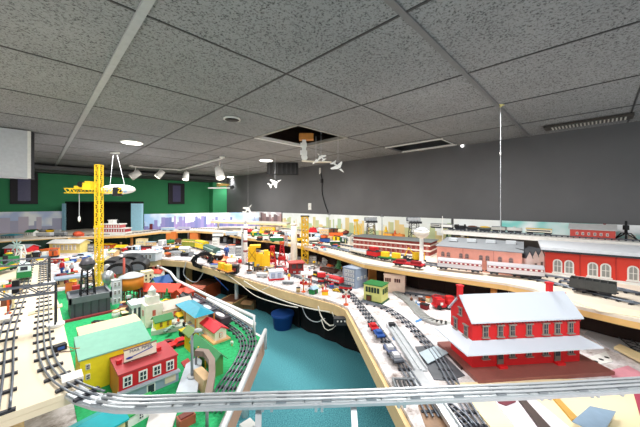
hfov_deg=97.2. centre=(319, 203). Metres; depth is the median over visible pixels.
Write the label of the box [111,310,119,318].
silo
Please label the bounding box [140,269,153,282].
tower block
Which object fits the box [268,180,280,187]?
jet
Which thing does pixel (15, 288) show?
bridge
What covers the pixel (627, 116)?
ceiling vent
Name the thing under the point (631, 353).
plank
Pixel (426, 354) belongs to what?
sheet
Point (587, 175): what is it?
wall
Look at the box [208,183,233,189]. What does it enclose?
plane
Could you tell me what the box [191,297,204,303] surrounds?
car
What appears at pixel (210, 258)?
wire bundle
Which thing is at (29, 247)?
warehouse
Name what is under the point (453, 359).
baseboard strip
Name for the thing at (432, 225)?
car
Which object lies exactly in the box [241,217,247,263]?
tower
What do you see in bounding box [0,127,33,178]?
soffit
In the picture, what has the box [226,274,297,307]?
cable
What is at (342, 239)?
boxcar
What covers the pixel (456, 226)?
steam locomotive
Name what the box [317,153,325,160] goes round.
jet
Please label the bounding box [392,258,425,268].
flatcar
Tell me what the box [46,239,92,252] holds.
warehouse
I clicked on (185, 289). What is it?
shed
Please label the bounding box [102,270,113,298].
water tower
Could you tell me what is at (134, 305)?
columned hall
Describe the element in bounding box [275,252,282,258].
boxcar
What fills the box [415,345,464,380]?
asphalt lot
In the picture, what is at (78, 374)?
block
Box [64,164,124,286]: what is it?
tower crane
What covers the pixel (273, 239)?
boxcar
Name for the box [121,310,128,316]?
crate
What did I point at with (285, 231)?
signal mast
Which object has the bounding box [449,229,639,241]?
track
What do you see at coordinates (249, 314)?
pipe rail
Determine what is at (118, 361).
roof vent
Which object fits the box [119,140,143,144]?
recessed light
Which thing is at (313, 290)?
hut
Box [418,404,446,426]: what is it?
plywood sheet
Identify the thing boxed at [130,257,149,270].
shed
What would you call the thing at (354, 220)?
signal mast
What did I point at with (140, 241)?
roofed building
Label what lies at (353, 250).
boxcar
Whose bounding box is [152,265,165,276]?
house
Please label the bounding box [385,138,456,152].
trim
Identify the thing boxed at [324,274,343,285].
car
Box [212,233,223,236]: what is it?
boxcar
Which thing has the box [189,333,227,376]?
shelter
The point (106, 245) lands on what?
shed
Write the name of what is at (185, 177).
spotlight
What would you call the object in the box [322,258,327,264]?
house
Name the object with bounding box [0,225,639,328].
shelf
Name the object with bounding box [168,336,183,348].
sports car
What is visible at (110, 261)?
shed
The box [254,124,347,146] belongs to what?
trim
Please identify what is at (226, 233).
boxcar
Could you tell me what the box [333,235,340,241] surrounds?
boxcar
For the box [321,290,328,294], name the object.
crate
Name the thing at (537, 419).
plank
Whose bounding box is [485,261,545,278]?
car
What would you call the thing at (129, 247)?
boxcar
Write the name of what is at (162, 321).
station
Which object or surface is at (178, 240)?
car
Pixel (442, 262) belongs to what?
car
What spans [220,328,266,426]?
pipe rail
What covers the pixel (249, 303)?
cardboard box
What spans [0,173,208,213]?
wall
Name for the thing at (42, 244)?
table skirt
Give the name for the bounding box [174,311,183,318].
hut
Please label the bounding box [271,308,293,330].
bucket
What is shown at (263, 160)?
recessed light
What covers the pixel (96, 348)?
model factory
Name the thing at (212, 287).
cardboard box
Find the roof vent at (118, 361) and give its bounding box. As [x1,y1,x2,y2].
[116,358,121,364]
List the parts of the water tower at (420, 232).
tank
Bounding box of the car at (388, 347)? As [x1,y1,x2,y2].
[383,344,396,354]
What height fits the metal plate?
0.004 m
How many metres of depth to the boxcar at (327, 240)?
4.39 m
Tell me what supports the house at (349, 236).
on the shelf at (494, 282)
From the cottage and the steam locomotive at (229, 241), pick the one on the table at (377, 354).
the steam locomotive at (229, 241)
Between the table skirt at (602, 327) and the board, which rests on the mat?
the board
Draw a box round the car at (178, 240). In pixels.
[175,238,181,243]
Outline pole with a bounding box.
[499,104,504,234]
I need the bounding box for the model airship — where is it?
[101,152,135,195]
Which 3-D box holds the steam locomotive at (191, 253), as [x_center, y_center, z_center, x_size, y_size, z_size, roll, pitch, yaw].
[-2.204,0.829,4.673,0.199,0.083,0.058,0,0,0]
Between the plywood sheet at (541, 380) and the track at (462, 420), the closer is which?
the track at (462, 420)
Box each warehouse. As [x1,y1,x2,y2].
[2,244,38,255]
[40,248,59,255]
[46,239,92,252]
[352,234,438,257]
[383,272,405,293]
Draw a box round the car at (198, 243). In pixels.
[195,240,208,249]
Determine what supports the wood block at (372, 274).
on the table at (377, 354)
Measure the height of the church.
0.285 m
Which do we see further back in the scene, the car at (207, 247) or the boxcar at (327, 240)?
the car at (207, 247)
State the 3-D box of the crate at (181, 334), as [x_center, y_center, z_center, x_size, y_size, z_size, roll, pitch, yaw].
[-0.891,0.844,1.860,0.050,0.041,0.066,0,0,38]
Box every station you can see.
[132,283,185,298]
[151,312,173,329]
[301,271,312,284]
[434,281,614,383]
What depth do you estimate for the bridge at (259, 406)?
0.88 m
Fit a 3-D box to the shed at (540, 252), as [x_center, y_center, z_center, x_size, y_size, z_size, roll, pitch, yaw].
[1.924,0.499,2.527,0.058,0.221,0.173,0,0,0]
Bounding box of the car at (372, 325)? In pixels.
[368,322,378,330]
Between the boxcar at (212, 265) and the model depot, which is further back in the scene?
the boxcar at (212, 265)
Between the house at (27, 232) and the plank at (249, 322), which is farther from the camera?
the house at (27, 232)
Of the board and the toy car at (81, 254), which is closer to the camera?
the board
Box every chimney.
[123,258,124,274]
[290,223,297,260]
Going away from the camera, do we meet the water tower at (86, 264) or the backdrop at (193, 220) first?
the water tower at (86, 264)
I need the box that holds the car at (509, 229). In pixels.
[507,227,521,232]
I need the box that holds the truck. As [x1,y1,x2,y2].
[431,294,453,309]
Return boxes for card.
[146,413,176,426]
[495,400,568,426]
[497,401,515,405]
[611,366,639,377]
[634,394,639,413]
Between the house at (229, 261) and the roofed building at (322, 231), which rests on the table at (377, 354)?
the house at (229, 261)
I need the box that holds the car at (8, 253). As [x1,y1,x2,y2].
[3,252,13,255]
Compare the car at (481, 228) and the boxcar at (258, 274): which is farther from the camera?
the car at (481, 228)
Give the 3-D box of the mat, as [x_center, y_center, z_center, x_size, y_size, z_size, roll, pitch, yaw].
[-1.215,0.867,2.008,3.050,0.006,0.910,0,0,45]
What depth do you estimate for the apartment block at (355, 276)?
2.94 m
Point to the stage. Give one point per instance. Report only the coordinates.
(131, 213)
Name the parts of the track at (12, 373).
rail, rail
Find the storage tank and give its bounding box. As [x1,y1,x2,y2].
[118,272,144,301]
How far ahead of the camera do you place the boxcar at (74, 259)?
4.18 m
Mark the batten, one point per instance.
(58, 305)
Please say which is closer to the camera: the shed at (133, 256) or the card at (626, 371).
the card at (626, 371)
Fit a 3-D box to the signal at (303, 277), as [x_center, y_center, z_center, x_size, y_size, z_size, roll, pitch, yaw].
[-0.163,0.787,2.788,0.071,0.167,0.044,0,0,0]
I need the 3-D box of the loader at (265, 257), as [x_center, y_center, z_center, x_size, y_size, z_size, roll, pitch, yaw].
[-0.712,0.740,3.717,0.100,0.260,0.100,0,0,-11]
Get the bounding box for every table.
[0,240,639,426]
[0,260,78,426]
[24,282,263,426]
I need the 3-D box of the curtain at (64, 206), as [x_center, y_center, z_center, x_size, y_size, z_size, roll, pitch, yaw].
[-5.903,0.300,6.510,0.090,0.620,0.055,0,0,0]
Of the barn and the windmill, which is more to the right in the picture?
the barn
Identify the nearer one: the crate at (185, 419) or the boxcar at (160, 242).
the crate at (185, 419)
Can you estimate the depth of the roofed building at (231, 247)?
4.88 m
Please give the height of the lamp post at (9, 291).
0.110 m
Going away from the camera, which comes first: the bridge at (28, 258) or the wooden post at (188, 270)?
the bridge at (28, 258)
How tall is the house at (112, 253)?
0.106 m
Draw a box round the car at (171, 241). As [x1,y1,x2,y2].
[167,239,174,244]
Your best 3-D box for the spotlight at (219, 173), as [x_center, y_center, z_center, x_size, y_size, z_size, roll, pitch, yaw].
[-1.984,-0.661,5.598,0.176,0.378,0.246,0,0,-35]
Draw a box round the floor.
[208,294,394,426]
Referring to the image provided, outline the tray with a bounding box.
[212,254,229,263]
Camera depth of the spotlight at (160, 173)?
6.75 m
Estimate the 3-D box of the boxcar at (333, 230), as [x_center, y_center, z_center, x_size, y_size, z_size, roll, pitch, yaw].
[0.294,0.544,5.695,0.157,0.113,0.074,0,0,34]
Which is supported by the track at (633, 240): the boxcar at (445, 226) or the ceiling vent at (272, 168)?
the boxcar at (445, 226)
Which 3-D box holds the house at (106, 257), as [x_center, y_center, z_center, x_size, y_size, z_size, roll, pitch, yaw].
[-3.256,0.815,4.229,0.152,0.111,0.112,0,0,0]
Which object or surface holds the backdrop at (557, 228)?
on the display shelf at (462, 233)
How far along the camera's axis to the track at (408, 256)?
3.96 m
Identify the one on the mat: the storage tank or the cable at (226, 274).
the storage tank
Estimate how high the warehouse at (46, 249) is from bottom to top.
0.137 m
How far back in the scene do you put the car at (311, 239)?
4.50 m
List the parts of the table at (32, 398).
leg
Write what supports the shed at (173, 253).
on the table at (377, 354)
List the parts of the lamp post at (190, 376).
post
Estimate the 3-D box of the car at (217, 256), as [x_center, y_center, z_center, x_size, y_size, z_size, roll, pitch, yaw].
[-1.528,0.806,4.245,0.158,0.111,0.070,0,0,36]
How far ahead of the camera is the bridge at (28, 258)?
2.12 m
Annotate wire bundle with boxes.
[191,251,213,268]
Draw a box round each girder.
[386,322,427,371]
[433,404,462,426]
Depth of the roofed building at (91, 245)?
5.08 m
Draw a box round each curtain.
[62,204,66,229]
[131,204,142,230]
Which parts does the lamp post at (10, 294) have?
post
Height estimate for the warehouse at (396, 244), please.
0.176 m
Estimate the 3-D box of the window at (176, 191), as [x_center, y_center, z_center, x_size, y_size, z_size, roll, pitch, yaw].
[-4.432,-0.319,8.707,0.055,0.638,0.464,0,0,45]
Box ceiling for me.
[0,0,639,176]
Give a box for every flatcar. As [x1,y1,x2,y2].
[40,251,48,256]
[216,262,233,273]
[378,251,403,260]
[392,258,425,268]
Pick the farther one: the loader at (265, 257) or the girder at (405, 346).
the loader at (265, 257)
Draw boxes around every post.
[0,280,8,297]
[4,293,12,314]
[8,290,14,307]
[186,268,191,283]
[187,328,201,379]
[239,418,254,426]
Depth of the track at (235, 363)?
1.55 m
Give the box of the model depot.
[175,300,214,335]
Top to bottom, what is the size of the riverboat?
0.293 m
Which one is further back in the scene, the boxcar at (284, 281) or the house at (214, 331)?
the boxcar at (284, 281)
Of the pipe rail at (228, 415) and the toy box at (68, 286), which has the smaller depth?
the pipe rail at (228, 415)
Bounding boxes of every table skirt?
[0,233,189,256]
[59,260,409,423]
[200,233,639,342]
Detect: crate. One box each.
[1,300,11,306]
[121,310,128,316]
[176,412,195,426]
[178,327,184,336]
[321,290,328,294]
[419,302,429,309]
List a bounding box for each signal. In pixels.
[300,276,306,292]
[342,289,349,305]
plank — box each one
[206,297,255,327]
[519,400,549,426]
[553,399,576,420]
[614,344,639,361]
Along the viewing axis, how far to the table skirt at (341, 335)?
3.19 m
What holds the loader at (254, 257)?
on the table at (377, 354)
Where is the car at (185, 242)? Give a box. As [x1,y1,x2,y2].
[181,239,194,247]
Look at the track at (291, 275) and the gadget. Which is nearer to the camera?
the gadget
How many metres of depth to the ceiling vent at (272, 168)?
6.10 m
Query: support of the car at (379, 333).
on the track at (388, 341)
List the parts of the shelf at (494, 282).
leg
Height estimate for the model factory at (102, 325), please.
0.191 m
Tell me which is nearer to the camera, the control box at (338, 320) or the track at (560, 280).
the track at (560, 280)
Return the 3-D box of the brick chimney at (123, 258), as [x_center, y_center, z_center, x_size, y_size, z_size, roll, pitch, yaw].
[-2.215,0.740,3.186,0.028,0.260,0.028,0,0,45]
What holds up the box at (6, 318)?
on the table at (32, 398)
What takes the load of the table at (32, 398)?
on the floor
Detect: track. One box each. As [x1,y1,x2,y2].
[0,261,33,415]
[33,260,104,402]
[44,228,232,236]
[91,376,639,407]
[128,156,224,170]
[194,293,256,412]
[213,324,247,392]
[237,260,353,294]
[290,236,411,257]
[309,242,639,295]
[316,245,639,304]
[350,294,439,417]
[359,299,487,426]
[401,291,454,298]
[447,403,477,426]
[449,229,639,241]
[558,279,636,292]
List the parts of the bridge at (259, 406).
support arm, rail, deck plate, support arm, rail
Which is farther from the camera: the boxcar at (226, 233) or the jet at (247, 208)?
the jet at (247, 208)
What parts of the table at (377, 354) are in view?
leg, leg, perforated strip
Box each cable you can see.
[183,262,202,281]
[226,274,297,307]
[244,281,329,312]
[317,306,333,325]
[319,168,328,212]
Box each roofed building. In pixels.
[88,243,93,251]
[136,238,148,245]
[146,241,156,245]
[212,237,219,245]
[228,244,235,253]
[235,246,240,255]
[260,226,275,230]
[309,255,316,261]
[319,228,328,234]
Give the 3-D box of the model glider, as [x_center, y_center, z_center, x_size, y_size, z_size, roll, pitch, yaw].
[-0.048,-0.719,3.746,0.357,0.361,0.246,0,0,16]
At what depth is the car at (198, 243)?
5.29 m
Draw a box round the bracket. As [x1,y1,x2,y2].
[299,133,313,159]
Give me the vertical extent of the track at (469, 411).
0.017 m
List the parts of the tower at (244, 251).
service arm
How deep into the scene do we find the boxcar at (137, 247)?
5.10 m
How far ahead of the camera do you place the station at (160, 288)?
2.59 m
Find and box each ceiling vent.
[267,163,297,174]
[543,112,634,130]
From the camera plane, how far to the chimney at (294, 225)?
4.05 m
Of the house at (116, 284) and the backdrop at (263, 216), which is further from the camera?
the backdrop at (263, 216)
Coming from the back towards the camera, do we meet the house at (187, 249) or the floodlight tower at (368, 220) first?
the house at (187, 249)
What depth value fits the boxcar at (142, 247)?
5.18 m
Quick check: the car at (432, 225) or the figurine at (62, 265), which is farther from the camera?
the car at (432, 225)
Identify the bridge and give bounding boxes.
[0,254,55,282]
[0,280,64,328]
[64,379,639,426]
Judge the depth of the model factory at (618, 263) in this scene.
2.29 m
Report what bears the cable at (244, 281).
attached to the table at (377, 354)
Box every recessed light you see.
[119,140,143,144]
[223,116,240,121]
[259,159,272,161]
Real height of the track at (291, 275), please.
0.016 m
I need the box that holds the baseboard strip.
[448,354,462,369]
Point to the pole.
(501, 105)
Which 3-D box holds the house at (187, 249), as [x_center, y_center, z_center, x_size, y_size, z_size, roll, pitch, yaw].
[-2.422,0.813,5.059,0.181,0.114,0.132,0,0,0]
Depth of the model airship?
4.84 m
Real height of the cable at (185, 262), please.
0.291 m
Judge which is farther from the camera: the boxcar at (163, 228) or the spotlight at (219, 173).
the boxcar at (163, 228)
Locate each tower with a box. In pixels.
[79,257,95,296]
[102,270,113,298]
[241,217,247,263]
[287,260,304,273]
[301,215,308,263]
[364,217,377,234]
[406,217,421,236]
[414,227,428,262]
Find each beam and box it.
[34,164,227,182]
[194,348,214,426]
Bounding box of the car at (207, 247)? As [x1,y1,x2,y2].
[203,244,220,253]
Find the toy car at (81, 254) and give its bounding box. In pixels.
[72,253,93,256]
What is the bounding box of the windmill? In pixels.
[10,239,26,261]
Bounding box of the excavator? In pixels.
[403,247,425,260]
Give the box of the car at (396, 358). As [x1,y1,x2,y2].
[388,351,403,363]
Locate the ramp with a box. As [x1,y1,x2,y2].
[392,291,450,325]
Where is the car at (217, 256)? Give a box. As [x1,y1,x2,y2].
[213,254,223,259]
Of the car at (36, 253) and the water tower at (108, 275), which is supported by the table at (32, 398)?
the car at (36, 253)
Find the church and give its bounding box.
[141,286,191,327]
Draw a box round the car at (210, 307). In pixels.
[201,303,216,316]
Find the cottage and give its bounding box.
[149,274,172,282]
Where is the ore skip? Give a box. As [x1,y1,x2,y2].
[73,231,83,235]
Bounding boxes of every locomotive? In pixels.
[0,255,19,271]
[162,248,178,251]
[180,251,193,256]
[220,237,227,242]
[226,238,235,243]
[454,224,465,229]
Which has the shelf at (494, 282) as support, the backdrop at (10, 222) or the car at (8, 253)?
the backdrop at (10, 222)
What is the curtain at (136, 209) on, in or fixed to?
hanging from the stage
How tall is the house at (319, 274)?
0.110 m
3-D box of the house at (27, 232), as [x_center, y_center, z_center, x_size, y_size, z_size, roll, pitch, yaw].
[-5.490,0.550,5.376,0.171,0.120,0.125,0,0,0]
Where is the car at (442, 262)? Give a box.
[437,257,483,272]
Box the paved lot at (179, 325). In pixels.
[151,317,187,335]
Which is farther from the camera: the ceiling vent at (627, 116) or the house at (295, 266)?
the house at (295, 266)
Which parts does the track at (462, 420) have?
rail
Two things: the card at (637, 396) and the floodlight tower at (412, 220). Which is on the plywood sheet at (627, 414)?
the card at (637, 396)
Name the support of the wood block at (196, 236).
on the table at (377, 354)
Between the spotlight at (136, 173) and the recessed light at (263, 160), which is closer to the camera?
the recessed light at (263, 160)
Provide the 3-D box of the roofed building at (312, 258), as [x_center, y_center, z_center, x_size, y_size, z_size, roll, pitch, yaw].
[-0.105,0.822,4.227,0.111,0.096,0.075,0,0,0]
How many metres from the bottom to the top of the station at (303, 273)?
0.140 m
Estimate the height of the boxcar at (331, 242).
0.073 m
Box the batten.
[28,303,61,315]
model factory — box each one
[74,320,151,388]
[76,314,142,335]
[435,237,523,276]
[538,240,639,285]
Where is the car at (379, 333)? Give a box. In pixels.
[373,329,384,338]
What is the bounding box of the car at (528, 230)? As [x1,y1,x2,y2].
[525,228,551,234]
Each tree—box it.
[164,288,170,298]
[335,260,342,270]
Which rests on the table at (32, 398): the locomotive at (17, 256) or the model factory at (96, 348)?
the locomotive at (17, 256)
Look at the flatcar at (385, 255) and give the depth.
2.96 m
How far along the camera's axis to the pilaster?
9.41 m
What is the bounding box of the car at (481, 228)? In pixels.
[478,226,490,230]
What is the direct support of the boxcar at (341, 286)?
on the track at (291, 275)
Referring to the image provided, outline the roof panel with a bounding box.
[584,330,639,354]
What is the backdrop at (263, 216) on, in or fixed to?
on the shelf at (494, 282)
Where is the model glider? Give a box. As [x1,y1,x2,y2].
[302,159,331,163]
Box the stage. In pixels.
[62,201,143,230]
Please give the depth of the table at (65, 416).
1.18 m
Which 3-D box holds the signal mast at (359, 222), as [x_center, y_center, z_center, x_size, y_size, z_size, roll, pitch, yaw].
[0.739,0.464,5.213,0.066,0.294,0.062,0,0,0]
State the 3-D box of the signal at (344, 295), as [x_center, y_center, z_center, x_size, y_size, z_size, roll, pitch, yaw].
[0.224,0.800,2.429,0.071,0.140,0.044,0,0,0]
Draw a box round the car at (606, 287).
[569,275,618,295]
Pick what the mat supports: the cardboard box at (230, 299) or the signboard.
the signboard
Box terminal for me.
[122,250,164,260]
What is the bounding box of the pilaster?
[209,182,226,212]
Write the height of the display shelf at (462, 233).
1.020 m
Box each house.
[25,230,39,235]
[69,412,128,426]
[96,255,110,260]
[107,250,118,256]
[110,278,121,304]
[113,245,128,248]
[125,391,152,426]
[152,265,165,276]
[179,246,190,252]
[182,325,201,352]
[199,317,230,344]
[226,259,236,263]
[268,268,283,280]
[317,272,325,283]
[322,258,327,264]
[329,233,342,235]
[347,233,354,244]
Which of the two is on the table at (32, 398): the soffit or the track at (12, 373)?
the track at (12, 373)
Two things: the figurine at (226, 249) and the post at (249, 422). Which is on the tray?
the figurine at (226, 249)
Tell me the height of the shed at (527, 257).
0.221 m
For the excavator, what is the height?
0.156 m
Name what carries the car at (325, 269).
on the table at (377, 354)
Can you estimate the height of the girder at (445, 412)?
0.020 m
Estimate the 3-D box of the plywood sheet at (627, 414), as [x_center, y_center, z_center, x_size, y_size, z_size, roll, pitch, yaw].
[1.096,0.866,1.157,0.878,0.008,0.250,0,0,-3]
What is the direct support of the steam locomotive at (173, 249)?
on the table at (377, 354)
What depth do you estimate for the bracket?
3.70 m
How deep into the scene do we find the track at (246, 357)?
1.67 m
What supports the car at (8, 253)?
on the table at (32, 398)
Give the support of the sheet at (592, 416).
on the plywood sheet at (627, 414)
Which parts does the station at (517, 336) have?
door, cornice, door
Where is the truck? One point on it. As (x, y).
(439, 302)
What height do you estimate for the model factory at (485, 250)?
0.260 m
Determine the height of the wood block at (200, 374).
0.070 m
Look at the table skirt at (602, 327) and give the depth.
2.69 m
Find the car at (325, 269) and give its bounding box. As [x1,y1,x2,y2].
[320,267,337,273]
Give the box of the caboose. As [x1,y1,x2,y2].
[366,246,381,257]
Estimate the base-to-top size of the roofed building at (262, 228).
0.115 m
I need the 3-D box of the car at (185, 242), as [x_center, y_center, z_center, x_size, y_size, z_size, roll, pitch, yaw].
[-2.562,0.776,5.575,0.366,0.160,0.126,0,0,22]
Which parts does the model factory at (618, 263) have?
cornice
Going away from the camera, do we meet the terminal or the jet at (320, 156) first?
the jet at (320, 156)
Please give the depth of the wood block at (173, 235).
6.41 m
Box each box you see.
[0,314,10,323]
[65,282,72,293]
[72,284,79,290]
[188,279,220,299]
[217,294,246,313]
[229,264,239,273]
[241,298,255,309]
[334,316,347,325]
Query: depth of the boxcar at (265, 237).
4.74 m
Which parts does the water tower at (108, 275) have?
tank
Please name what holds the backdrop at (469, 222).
on the display shelf at (462, 233)
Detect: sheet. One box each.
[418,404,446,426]
[419,346,447,363]
[455,379,583,384]
[470,394,639,426]
[571,300,639,317]
[572,406,615,426]
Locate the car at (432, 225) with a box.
[430,223,440,227]
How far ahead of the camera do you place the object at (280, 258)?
3.93 m
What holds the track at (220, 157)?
attached to the ceiling
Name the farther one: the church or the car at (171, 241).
the car at (171, 241)
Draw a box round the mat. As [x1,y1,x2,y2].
[57,284,259,426]
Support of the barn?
on the display shelf at (462, 233)
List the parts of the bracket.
bracket arm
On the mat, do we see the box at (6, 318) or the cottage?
the cottage
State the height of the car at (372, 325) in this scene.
0.038 m
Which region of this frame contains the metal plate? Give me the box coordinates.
[409,368,432,385]
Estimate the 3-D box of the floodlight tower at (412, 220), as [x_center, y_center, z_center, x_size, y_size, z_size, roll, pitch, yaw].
[1.333,0.401,4.000,0.200,0.422,0.147,0,0,0]
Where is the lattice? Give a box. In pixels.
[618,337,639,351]
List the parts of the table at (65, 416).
leg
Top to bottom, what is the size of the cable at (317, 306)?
0.162 m
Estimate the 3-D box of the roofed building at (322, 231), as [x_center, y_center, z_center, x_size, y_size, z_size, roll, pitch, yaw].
[0.076,0.540,5.374,0.182,0.139,0.117,0,0,0]
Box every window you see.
[10,173,37,203]
[168,183,184,203]
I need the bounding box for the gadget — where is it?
[53,342,79,352]
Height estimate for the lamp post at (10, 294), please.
0.110 m
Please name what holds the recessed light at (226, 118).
in the ceiling
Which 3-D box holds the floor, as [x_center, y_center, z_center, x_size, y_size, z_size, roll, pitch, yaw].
[-1.962,1.450,3.279,11.400,0.100,7.510,0,0,45]
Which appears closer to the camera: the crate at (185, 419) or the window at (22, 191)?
the crate at (185, 419)
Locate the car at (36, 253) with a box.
[31,250,40,257]
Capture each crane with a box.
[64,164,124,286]
[616,221,637,239]
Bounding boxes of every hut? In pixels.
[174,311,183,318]
[308,285,318,294]
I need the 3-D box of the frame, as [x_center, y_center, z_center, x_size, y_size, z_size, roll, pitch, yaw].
[0.406,0.858,1.334,0.109,0.014,0.112,0,0,2]
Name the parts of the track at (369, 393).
rail, rail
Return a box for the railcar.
[16,261,31,278]
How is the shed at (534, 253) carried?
on the shelf at (494, 282)
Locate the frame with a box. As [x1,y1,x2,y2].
[392,377,415,386]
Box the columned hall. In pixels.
[127,297,143,318]
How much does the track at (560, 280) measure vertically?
0.016 m
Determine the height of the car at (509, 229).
0.076 m
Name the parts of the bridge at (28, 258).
post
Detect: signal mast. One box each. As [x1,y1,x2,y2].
[284,230,287,245]
[353,219,358,234]
[358,221,361,234]
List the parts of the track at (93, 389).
rail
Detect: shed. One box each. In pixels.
[0,234,24,238]
[51,256,71,262]
[97,256,120,270]
[100,243,116,248]
[106,259,133,273]
[119,253,142,259]
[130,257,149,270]
[169,251,183,255]
[172,287,194,298]
[516,248,532,264]
[524,247,538,264]
[527,246,544,265]
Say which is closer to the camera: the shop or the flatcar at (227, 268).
the shop
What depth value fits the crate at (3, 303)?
1.68 m
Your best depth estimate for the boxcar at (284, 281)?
3.05 m
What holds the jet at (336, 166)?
hanging from the ceiling
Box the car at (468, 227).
[466,226,477,229]
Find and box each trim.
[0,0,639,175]
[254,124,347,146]
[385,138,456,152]
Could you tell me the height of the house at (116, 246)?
0.117 m
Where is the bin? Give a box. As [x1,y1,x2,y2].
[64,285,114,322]
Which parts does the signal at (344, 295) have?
post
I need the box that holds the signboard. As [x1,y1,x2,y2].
[181,358,189,367]
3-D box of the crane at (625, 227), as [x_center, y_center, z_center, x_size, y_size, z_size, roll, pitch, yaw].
[3.265,0.282,2.999,0.157,0.203,0.135,0,0,0]
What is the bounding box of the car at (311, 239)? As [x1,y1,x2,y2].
[309,236,318,241]
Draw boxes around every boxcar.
[36,232,53,236]
[49,249,58,257]
[54,232,67,235]
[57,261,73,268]
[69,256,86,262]
[127,246,134,249]
[135,245,140,249]
[141,246,151,248]
[158,239,166,245]
[161,227,174,230]
[177,227,190,229]
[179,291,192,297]
[209,263,217,267]
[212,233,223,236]
[225,232,238,235]
[254,235,268,239]
[256,272,267,276]
[270,237,283,241]
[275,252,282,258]
[282,280,293,283]
[320,238,329,242]
[330,228,337,232]
[330,241,339,245]
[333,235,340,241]
[339,283,351,291]
[340,236,346,242]
[349,247,366,255]
[441,224,453,228]
[491,226,506,231]
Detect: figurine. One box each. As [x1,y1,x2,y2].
[59,261,64,272]
[70,263,73,271]
[224,246,228,255]
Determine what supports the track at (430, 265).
on the shelf at (494, 282)
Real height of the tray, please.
0.030 m
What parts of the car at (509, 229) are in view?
tank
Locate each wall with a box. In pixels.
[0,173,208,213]
[227,121,639,248]
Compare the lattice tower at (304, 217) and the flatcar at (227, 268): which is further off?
the lattice tower at (304, 217)
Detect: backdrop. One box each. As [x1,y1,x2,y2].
[0,211,61,232]
[144,212,258,229]
[251,211,281,226]
[282,213,450,241]
[454,219,499,230]
[502,220,639,238]
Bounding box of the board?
[176,357,201,393]
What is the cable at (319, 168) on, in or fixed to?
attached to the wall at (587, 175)
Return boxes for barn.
[568,223,617,239]
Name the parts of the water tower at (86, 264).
tank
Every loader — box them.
[248,244,262,270]
[262,250,269,270]
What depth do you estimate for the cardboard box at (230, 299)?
3.71 m
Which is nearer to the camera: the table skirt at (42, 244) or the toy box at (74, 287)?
the toy box at (74, 287)
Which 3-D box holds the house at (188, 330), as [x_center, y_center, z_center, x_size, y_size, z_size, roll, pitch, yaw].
[-0.767,0.801,1.685,0.114,0.126,0.074,0,0,45]
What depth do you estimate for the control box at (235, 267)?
3.51 m
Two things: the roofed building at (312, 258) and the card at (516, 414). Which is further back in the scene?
the roofed building at (312, 258)
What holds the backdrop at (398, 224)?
on the shelf at (494, 282)
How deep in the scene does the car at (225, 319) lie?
1.97 m
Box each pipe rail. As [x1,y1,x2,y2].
[157,265,255,334]
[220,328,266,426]
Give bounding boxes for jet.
[242,205,250,213]
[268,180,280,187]
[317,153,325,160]
[330,160,342,171]
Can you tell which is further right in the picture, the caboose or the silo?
the caboose
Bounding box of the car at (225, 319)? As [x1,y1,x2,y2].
[209,310,230,325]
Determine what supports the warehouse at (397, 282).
on the table at (377, 354)
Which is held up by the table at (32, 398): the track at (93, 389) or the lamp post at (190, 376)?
the track at (93, 389)
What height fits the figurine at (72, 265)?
0.127 m
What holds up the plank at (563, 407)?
on the plywood sheet at (627, 414)
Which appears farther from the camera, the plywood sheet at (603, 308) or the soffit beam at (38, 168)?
the soffit beam at (38, 168)
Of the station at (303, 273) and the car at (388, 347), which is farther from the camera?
the station at (303, 273)
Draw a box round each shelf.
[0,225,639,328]
[53,273,86,286]
[210,220,289,230]
[441,228,639,245]
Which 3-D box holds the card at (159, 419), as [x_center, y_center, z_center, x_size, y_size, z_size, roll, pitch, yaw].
[-0.633,0.860,1.119,0.106,0.008,0.116,0,0,-16]
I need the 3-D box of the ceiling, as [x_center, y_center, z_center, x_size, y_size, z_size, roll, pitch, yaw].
[-1.523,-1.080,3.155,10.588,0.360,6.870,0,0,45]
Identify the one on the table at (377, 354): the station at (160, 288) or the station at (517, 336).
the station at (517, 336)
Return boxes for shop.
[109,340,179,394]
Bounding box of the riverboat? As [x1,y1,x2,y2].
[93,220,132,234]
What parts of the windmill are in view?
frame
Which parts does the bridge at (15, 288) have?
post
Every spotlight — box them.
[128,168,141,179]
[155,169,164,178]
[182,170,188,180]
[215,161,224,179]
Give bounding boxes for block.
[61,369,83,385]
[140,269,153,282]
[166,232,177,239]
[190,233,199,239]
[194,366,208,392]
[342,264,366,288]
[368,269,376,279]
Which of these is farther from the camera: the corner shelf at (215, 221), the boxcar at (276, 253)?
the corner shelf at (215, 221)
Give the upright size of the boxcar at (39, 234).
0.075 m
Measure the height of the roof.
0.024 m
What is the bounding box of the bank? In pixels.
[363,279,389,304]

